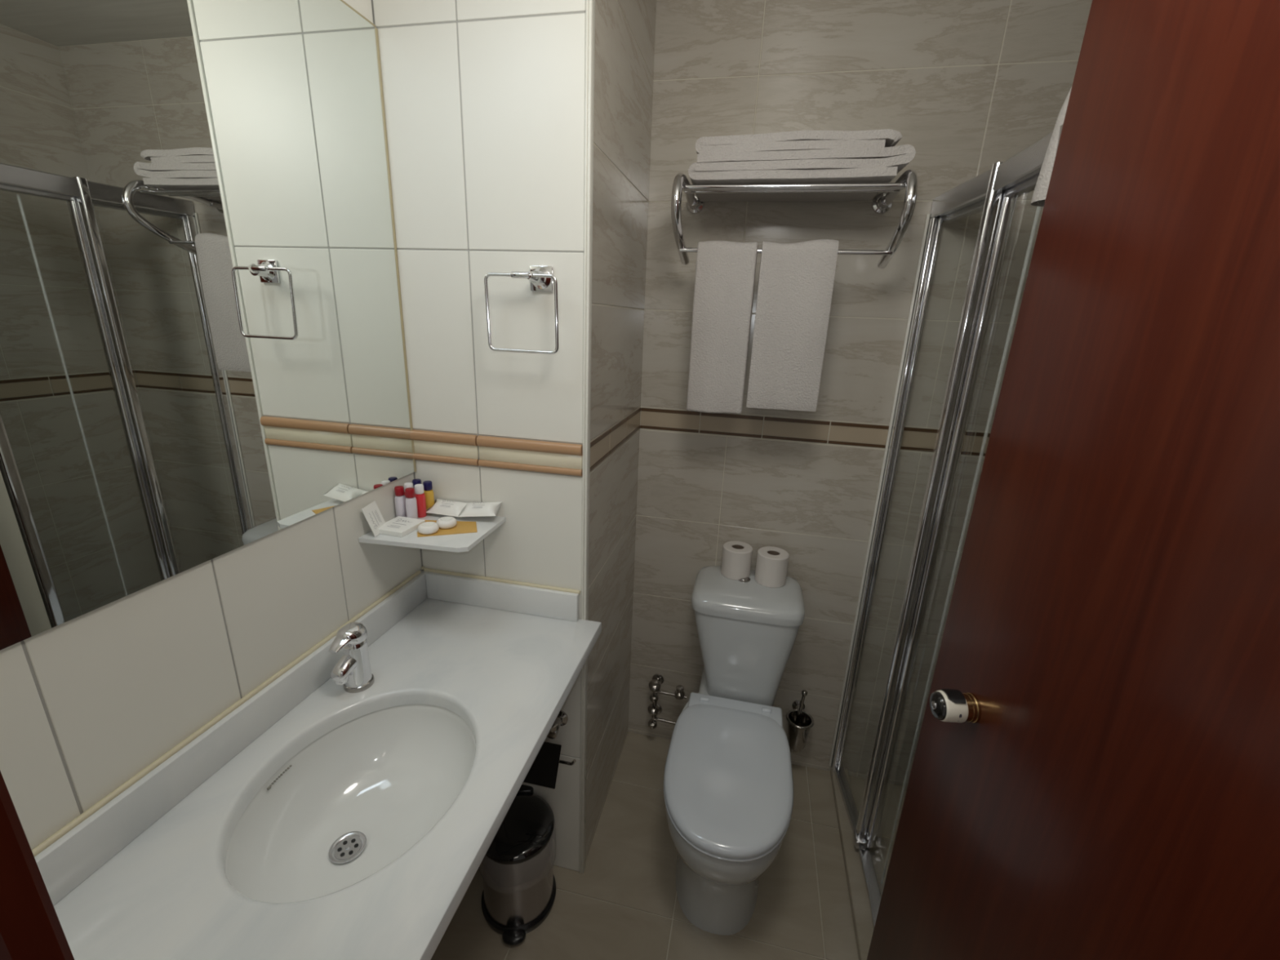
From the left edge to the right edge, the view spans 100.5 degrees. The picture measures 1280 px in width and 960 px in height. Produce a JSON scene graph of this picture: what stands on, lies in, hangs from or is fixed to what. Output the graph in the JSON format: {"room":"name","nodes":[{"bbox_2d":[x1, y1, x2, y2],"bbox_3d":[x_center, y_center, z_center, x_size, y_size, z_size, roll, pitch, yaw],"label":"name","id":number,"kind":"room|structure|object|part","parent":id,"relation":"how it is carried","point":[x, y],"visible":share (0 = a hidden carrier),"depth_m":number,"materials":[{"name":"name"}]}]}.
{"room":"hotel bathroom","nodes":[
{"label":"hotel bathroom","id":0,"kind":"room"},
{"bbox_2d":[0,0,422,849],"bbox_3d":[-0.723,0.141,0.748,0.080,2.375,1.205,6,17,11],"label":"wall","id":1,"kind":"structure","parent":0,"point":[90,700],"depth_m":0.78,"materials":[{"name":"white tile"}]},
{"bbox_2d":[0,0,416,649],"bbox_3d":[-0.641,-0.315,0.702,0.009,0.906,1.006,6,17,11],"label":"mirror","id":2,"kind":"object","parent":1,"relation":"attached to","point":[203,354],"visible":1,"depth_m":0.74,"materials":[{"name":"silver mirror"}]},
{"bbox_2d":[31,566,601,959],"bbox_3d":[-0.438,0.439,0.879,0.486,0.111,1.004,6,17,11],"label":"countertop","id":3,"kind":"structure","parent":1,"relation":"attached to","point":[140,873],"depth_m":0.80,"materials":[{"name":"white stone"}]},
{"bbox_2d":[225,703,475,902],"bbox_3d":[-0.447,0.567,0.887,0.360,0.138,0.430,6,17,11],"label":"washbasin","id":4,"kind":"object","parent":3,"relation":"in","point":[358,797],"visible":0.76,"depth_m":0.94,"materials":[{"name":"white ceramic"}]},
{"bbox_2d":[328,622,374,693],"bbox_3d":[-0.559,0.346,1.028,0.055,0.132,0.080,6,17,11],"label":"faucet","id":5,"kind":"object","parent":3,"relation":"on","point":[353,670],"visible":1,"depth_m":1.02,"materials":[{"name":"silver metal"}]},
{"bbox_3d":[-0.564,0.358,1.018,0.035,0.048,0.052,6,17,11],"label":"spout","id":6,"kind":"part","parent":5,"relation":"part of","materials":[{"name":"silver metal"}]},
{"bbox_3d":[-0.557,0.298,1.013,0.047,0.033,0.077,6,17,11],"label":"lever","id":7,"kind":"part","parent":5,"relation":"part of","materials":[{"name":"silver metal"}]},
{"bbox_2d":[358,513,506,552],"bbox_3d":[-0.462,0.112,1.211,0.242,0.010,0.207,6,17,11],"label":"corner shelf","id":8,"kind":"object","parent":1,"relation":"attached to","point":[464,542],"visible":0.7,"depth_m":1.15,"materials":[{"name":"white stone"}]},
{"bbox_2d":[361,501,385,537],"bbox_3d":[-0.577,0.084,1.159,0.024,0.062,0.054,3,17,1],"label":"card","id":9,"kind":"object","parent":8,"relation":"on","point":[371,512],"visible":0.98,"depth_m":1.15,"materials":[{"name":"white paper"}]},
{"bbox_2d":[394,485,406,516],"bbox_3d":[-0.558,0.053,1.240,0.024,0.078,0.024,6,17,11],"label":"shampoo bottle","id":10,"kind":"object","parent":8,"relation":"on","point":[399,499],"visible":0.86,"depth_m":1.23,"materials":[{"name":"white plastic"}]},
{"bbox_2d":[377,515,425,537],"bbox_3d":[-0.537,0.103,1.190,0.072,0.012,0.080,7,18,14],"label":"carton","id":11,"kind":"object","parent":8,"relation":"on","point":[399,526],"visible":0.98,"depth_m":1.18,"materials":[{"name":"white"}]},
{"bbox_2d":[386,518,412,528],"bbox_3d":[-0.536,0.097,1.191,0.039,0.001,0.050,6,17,11],"label":"print","id":12,"kind":"object","parent":11,"relation":"on","point":[401,518],"depth_m":1.19},
{"bbox_2d":[403,482,413,496],"bbox_3d":[-0.548,0.045,1.267,0.024,0.078,0.024,6,17,11],"label":"shampoo bottle","id":13,"kind":"object","parent":8,"relation":"on","point":[406,485],"visible":0.3,"depth_m":1.25,"materials":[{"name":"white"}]},
{"bbox_2d":[404,487,417,519],"bbox_3d":[-0.529,0.057,1.230,0.024,0.078,0.024,6,17,11],"label":"shampoo bottle","id":14,"kind":"object","parent":8,"relation":"on","point":[411,500],"visible":0.91,"depth_m":1.22,"materials":[{"name":"white plastic"}]},
{"bbox_2d":[412,478,421,493],"bbox_3d":[-0.541,0.036,1.296,0.024,0.078,0.024,6,17,11],"label":"shampoo bottle","id":15,"kind":"object","parent":8,"relation":"on","point":[417,481],"visible":0.29,"depth_m":1.28,"materials":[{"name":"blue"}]},
{"bbox_2d":[413,484,426,517],"bbox_3d":[-0.520,0.049,1.258,0.024,0.078,0.024,6,17,11],"label":"shampoo bottle","id":16,"kind":"object","parent":8,"relation":"on","point":[419,488],"visible":0.9,"depth_m":1.25,"materials":[{"name":"red plastic"}]},
{"bbox_2d":[422,480,434,513],"bbox_3d":[-0.510,0.041,1.286,0.024,0.078,0.024,6,17,11],"label":"shampoo bottle","id":17,"kind":"object","parent":8,"relation":"on","point":[428,485],"visible":0.84,"depth_m":1.27,"materials":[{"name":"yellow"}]},
{"bbox_2d":[426,498,466,517],"bbox_3d":[-0.458,0.063,1.276,0.099,0.028,0.051,6,17,11],"label":"packet","id":18,"kind":"object","parent":8,"relation":"on","point":[443,507],"visible":0.99,"depth_m":1.26,"materials":[{"name":"white paper"}]},
{"bbox_2d":[417,520,477,537],"bbox_3d":[-0.439,0.105,1.216,0.126,0.002,0.100,-3,18,-18],"label":"sachet","id":19,"kind":"object","parent":8,"relation":"on","point":[461,526],"visible":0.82,"depth_m":1.20,"materials":[{"name":"brown paper"}]},
{"bbox_2d":[417,521,439,534],"bbox_3d":[-0.468,0.105,1.176,0.044,0.018,0.044,6,17,11],"label":"soap","id":20,"kind":"object","parent":19,"relation":"on","point":[428,527],"visible":1,"depth_m":1.16,"materials":[{"name":"white"}]},
{"bbox_2d":[436,516,457,528],"bbox_3d":[-0.440,0.096,1.210,0.044,0.018,0.044,6,17,11],"label":"soap","id":21,"kind":"object","parent":19,"relation":"on","point":[444,522],"visible":0.94,"depth_m":1.20,"materials":[{"name":"white"}]},
{"bbox_2d":[457,501,502,516],"bbox_3d":[-0.378,0.067,1.259,0.093,0.031,0.049,4,17,5],"label":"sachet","id":22,"kind":"object","parent":8,"relation":"on","point":[477,508],"visible":1,"depth_m":1.25,"materials":[{"name":"white paper"}]},
{"bbox_2d":[371,0,586,871],"bbox_3d":[-0.373,-0.016,1.308,0.514,2.375,0.080,6,17,11],"label":"wall","id":23,"kind":"structure","parent":0,"point":[484,100],"depth_m":1.12,"materials":[{"name":"white tile"}]},
{"bbox_2d":[409,429,582,476],"bbox_3d":[-0.341,-0.064,1.240,0.431,0.074,0.015,6,17,11],"label":"trim","id":24,"kind":"structure","parent":23,"relation":"attached to","point":[533,455],"depth_m":1.23,"materials":[{"name":"brown tile"}]},
{"bbox_2d":[484,265,559,354],"bbox_3d":[-0.236,-0.354,1.103,0.160,0.173,0.056,6,17,11],"label":"towel ring","id":25,"kind":"object","parent":23,"relation":"attached to","point":[541,278],"visible":1,"depth_m":1.09,"materials":[{"name":"silver metal"}]},
{"bbox_3d":[-0.203,-0.417,1.103,0.050,0.050,0.007,6,17,11],"label":"wall plate","id":26,"kind":"part","parent":25,"relation":"part of","materials":[{"name":"silver metal"}]},
{"bbox_2d":[523,741,575,788],"bbox_3d":[-0.239,0.712,1.393,0.146,0.119,0.106,6,17,11],"label":"paper holder","id":27,"kind":"object","parent":23,"relation":"attached to","point":[543,771],"visible":0.46,"depth_m":1.37,"materials":[{"name":"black metal"}]},
{"bbox_2d":[546,710,568,738],"bbox_3d":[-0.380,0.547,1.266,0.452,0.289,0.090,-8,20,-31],"label":"valve","id":28,"kind":"object","parent":23,"relation":"attached to","point":[562,719],"visible":0.32,"depth_m":1.36,"materials":[{"name":"silver metal"}]},
{"bbox_3d":[-0.225,0.625,1.362,0.042,0.024,0.042,6,17,11],"label":"knob","id":29,"kind":"part","parent":28,"relation":"part of","materials":[{"name":"silver metal"}]},
{"bbox_2d":[585,0,656,861],"bbox_3d":[-0.097,-0.063,1.497,0.070,2.375,0.571,6,17,11],"label":"wall","id":30,"kind":"structure","parent":0,"point":[625,29],"depth_m":1.39,"materials":[{"name":"beige tile"}]},
{"bbox_2d":[579,0,595,873],"bbox_3d":[-0.124,0.019,1.227,0.011,2.375,0.024,6,17,11],"label":"trim","id":31,"kind":"structure","parent":30,"relation":"attached to","point":[590,4],"depth_m":1.14,"materials":[{"name":"white plastic"}]},
{"bbox_2d":[590,407,640,471],"bbox_3d":[-0.061,-0.125,1.474,0.006,0.068,0.560,6,17,11],"label":"trim","id":32,"kind":"structure","parent":30,"relation":"attached to","point":[607,442],"depth_m":1.42,"materials":[{"name":"brown tile"}]},
{"bbox_2d":[431,731,906,959],"bbox_3d":[0.171,1.312,1.202,1.918,0.060,1.978,6,17,11],"label":"floor","id":33,"kind":"structure","parent":0,"point":[624,904],"depth_m":1.52,"materials":[{"name":"tile"}]},
{"bbox_2d":[481,784,555,945],"bbox_3d":[-0.334,1.036,1.453,0.210,0.282,0.208,17,22,39],"label":"pedal bin","id":34,"kind":"object","parent":33,"relation":"on","point":[518,895],"visible":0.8,"depth_m":1.39,"materials":[{"name":"silver metal"}]},
{"bbox_3d":[-0.328,0.916,1.415,0.200,0.030,0.200,6,17,11],"label":"lid","id":35,"kind":"part","parent":34,"relation":"part of","materials":[{"name":"black plastic"}]},
{"bbox_2d":[663,565,804,935],"bbox_3d":[0.272,0.768,1.559,0.350,0.779,0.752,6,17,11],"label":"toilet","id":36,"kind":"object","parent":33,"relation":"on","point":[728,782],"visible":0.99,"depth_m":1.46,"materials":[{"name":"grey ceramic"}]},
{"bbox_3d":[0.235,0.799,1.424,0.336,0.018,0.463,6,17,11],"label":"seat","id":37,"kind":"part","parent":36,"relation":"part of","materials":[{"name":"white plastic"}]},
{"bbox_3d":[0.241,0.770,1.440,0.336,0.034,0.515,6,17,11],"label":"lid","id":38,"kind":"part","parent":36,"relation":"part of","materials":[{"name":"white plastic"}]},
{"bbox_2d":[720,541,752,580],"bbox_3d":[0.317,0.263,1.743,0.095,0.098,0.095,6,17,11],"label":"toilet roll","id":39,"kind":"object","parent":36,"relation":"on","point":[736,559],"visible":1,"depth_m":1.71,"materials":[{"name":"white paper"}]},
{"bbox_3d":[0.343,0.360,1.691,0.344,0.058,0.247,6,17,11],"label":"cistern lid","id":40,"kind":"part","parent":36,"relation":"part of","materials":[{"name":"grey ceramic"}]},
{"bbox_2d":[755,546,789,587],"bbox_3d":[0.422,0.278,1.704,0.098,0.100,0.098,6,17,11],"label":"toilet roll","id":41,"kind":"object","parent":36,"relation":"on","point":[772,562],"visible":1,"depth_m":1.67,"materials":[{"name":"white paper"}]},
{"bbox_2d":[828,124,1062,959],"bbox_3d":[0.704,0.260,1.356,0.100,1.902,0.670,6,17,11],"label":"shower enclosure","id":42,"kind":"object","parent":33,"relation":"on","point":[995,192],"visible":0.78,"depth_m":1.40,"materials":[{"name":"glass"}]},
{"bbox_3d":[0.750,-0.615,1.090,0.069,0.063,0.662,5,17,8],"label":"header rail","id":43,"kind":"part","parent":42,"relation":"part of","materials":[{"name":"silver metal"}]},
{"bbox_2d":[1031,87,1071,207],"bbox_3d":[0.741,-0.565,0.879,0.120,0.192,0.084,6,17,11],"label":"hanging cloth","id":44,"kind":"object","parent":42,"relation":"hanging from","point":[1040,192],"visible":0.13,"depth_m":0.89,"materials":[{"name":"grey fabric"}]},
{"bbox_2d":[627,0,1092,786],"bbox_3d":[0.597,-0.090,1.677,1.370,2.375,0.080,6,17,11],"label":"wall","id":45,"kind":"structure","parent":0,"point":[971,85],"depth_m":1.52,"materials":[{"name":"beige tile"}]},
{"bbox_2d":[647,673,686,728],"bbox_3d":[0.102,0.829,1.971,0.142,0.209,0.092,6,17,11],"label":"angle valve","id":46,"kind":"object","parent":45,"relation":"attached to","point":[654,708],"visible":1,"depth_m":1.95,"materials":[{"name":"silver metal"}]},
{"bbox_3d":[0.047,0.911,1.990,0.034,0.028,0.035,6,17,11],"label":"knob","id":47,"kind":"part","parent":46,"relation":"part of","materials":[{"name":"silver metal"}]},
{"bbox_3d":[0.050,0.849,1.971,0.042,0.030,0.043,6,17,11],"label":"knob","id":48,"kind":"part","parent":46,"relation":"part of","materials":[{"name":"silver metal"}]},
{"bbox_3d":[0.052,0.799,1.956,0.032,0.027,0.034,6,17,11],"label":"knob","id":49,"kind":"part","parent":46,"relation":"part of","materials":[{"name":"silver metal"}]},
{"bbox_3d":[0.054,0.749,1.940,0.044,0.030,0.045,6,17,11],"label":"knob","id":50,"kind":"part","parent":46,"relation":"part of","materials":[{"name":"silver metal"}]},
{"bbox_3d":[0.143,0.762,1.911,0.036,0.044,0.036,6,17,11],"label":"handle","id":51,"kind":"part","parent":46,"relation":"part of","materials":[{"name":"silver metal"}]},
{"bbox_2d":[671,168,918,268],"bbox_3d":[0.368,-0.652,1.352,0.556,0.201,0.315,6,17,11],"label":"towel rack","id":52,"kind":"object","parent":45,"relation":"attached to","point":[882,202],"visible":0.98,"depth_m":1.27,"materials":[{"name":"silver metal"}]},
{"bbox_2d":[686,240,758,413],"bbox_3d":[0.214,-0.397,1.408,0.151,0.436,0.063,6,17,11],"label":"hand towel","id":53,"kind":"object","parent":52,"relation":"hanging from","point":[726,270],"visible":1,"depth_m":1.38,"materials":[{"name":"grey fabric"}]},
{"bbox_2d":[746,239,839,411],"bbox_3d":[0.387,-0.394,1.374,0.181,0.420,0.064,6,17,11],"label":"hand towel","id":54,"kind":"object","parent":52,"relation":"hanging from","point":[796,280],"visible":1,"depth_m":1.35,"materials":[{"name":"grey fabric"}]},
{"bbox_3d":[0.367,-0.716,1.315,0.515,0.010,0.010,6,17,11],"label":"rod","id":55,"kind":"part","parent":52,"relation":"part of","materials":[{"name":"silver metal"}]},
{"bbox_3d":[0.360,-0.705,1.286,0.515,0.010,0.010,6,17,11],"label":"rod","id":56,"kind":"part","parent":52,"relation":"part of","materials":[{"name":"silver metal"}]},
{"bbox_3d":[0.354,-0.695,1.262,0.515,0.010,0.010,6,17,11],"label":"rod","id":57,"kind":"part","parent":52,"relation":"part of","materials":[{"name":"silver metal"}]},
{"bbox_3d":[0.349,-0.685,1.241,0.515,0.010,0.010,6,17,11],"label":"rod","id":58,"kind":"part","parent":52,"relation":"part of","materials":[{"name":"silver metal"}]},
{"bbox_2d":[688,144,915,201],"bbox_3d":[0.381,-0.760,1.331,0.507,0.066,0.256,6,17,11],"label":"bath towel","id":59,"kind":"object","parent":52,"relation":"on","point":[861,165],"visible":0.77,"depth_m":1.23,"materials":[{"name":"grey fabric"}]},
{"bbox_2d":[695,128,902,153],"bbox_3d":[0.374,-0.802,1.321,0.462,0.043,0.245,6,17,11],"label":"bath towel","id":60,"kind":"object","parent":59,"relation":"on","point":[795,140],"visible":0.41,"depth_m":1.21,"materials":[{"name":"grey fabric"}]},
{"bbox_2d":[786,689,813,752],"bbox_3d":[0.555,0.822,1.849,0.094,0.249,0.122,6,17,11],"label":"toilet brush","id":61,"kind":"object","parent":45,"relation":"attached to","point":[800,722],"visible":0.98,"depth_m":1.83,"materials":[{"name":"silver metal"}]},
{"bbox_3d":[0.540,0.825,1.839,0.044,0.249,0.044,6,17,11],"label":"handle","id":62,"kind":"part","parent":61,"relation":"part of","materials":[{"name":"silver metal"}]},
{"bbox_2d":[640,407,990,456],"bbox_3d":[0.592,-0.144,1.621,1.207,0.068,0.006,6,17,11],"label":"trim","id":63,"kind":"structure","parent":45,"relation":"attached to","point":[852,434],"depth_m":1.64,"materials":[{"name":"brown tile"}]},
{"bbox_3d":[-0.120,0.355,0.126,1.540,2.375,0.180,6,17,11],"label":"wall","id":64,"kind":"structure","parent":0,"visible":0},
{"bbox_2d":[0,770,74,959],"bbox_3d":[0.077,0.512,0.128,0.955,2.090,0.220,6,17,11],"label":"trim","id":65,"kind":"structure","parent":64,"relation":"attached to","point":[31,928],"depth_m":0.20,"materials":[{"name":"brown wood"}]},
{"bbox_2d":[866,0,1279,959],"bbox_3d":[0.509,0.417,0.560,0.102,2.028,0.830,3,17,2],"label":"entrance door","id":66,"kind":"structure","parent":64,"relation":"in","point":[1095,775],"depth_m":0.59,"materials":[{"name":"brown wood"}]},
{"bbox_3d":[0.524,0.364,0.853,0.019,0.045,0.045,3,17,2],"label":"door knob","id":67,"kind":"part","parent":66,"relation":"part of","materials":[{"name":"gold metal"}]}
]}

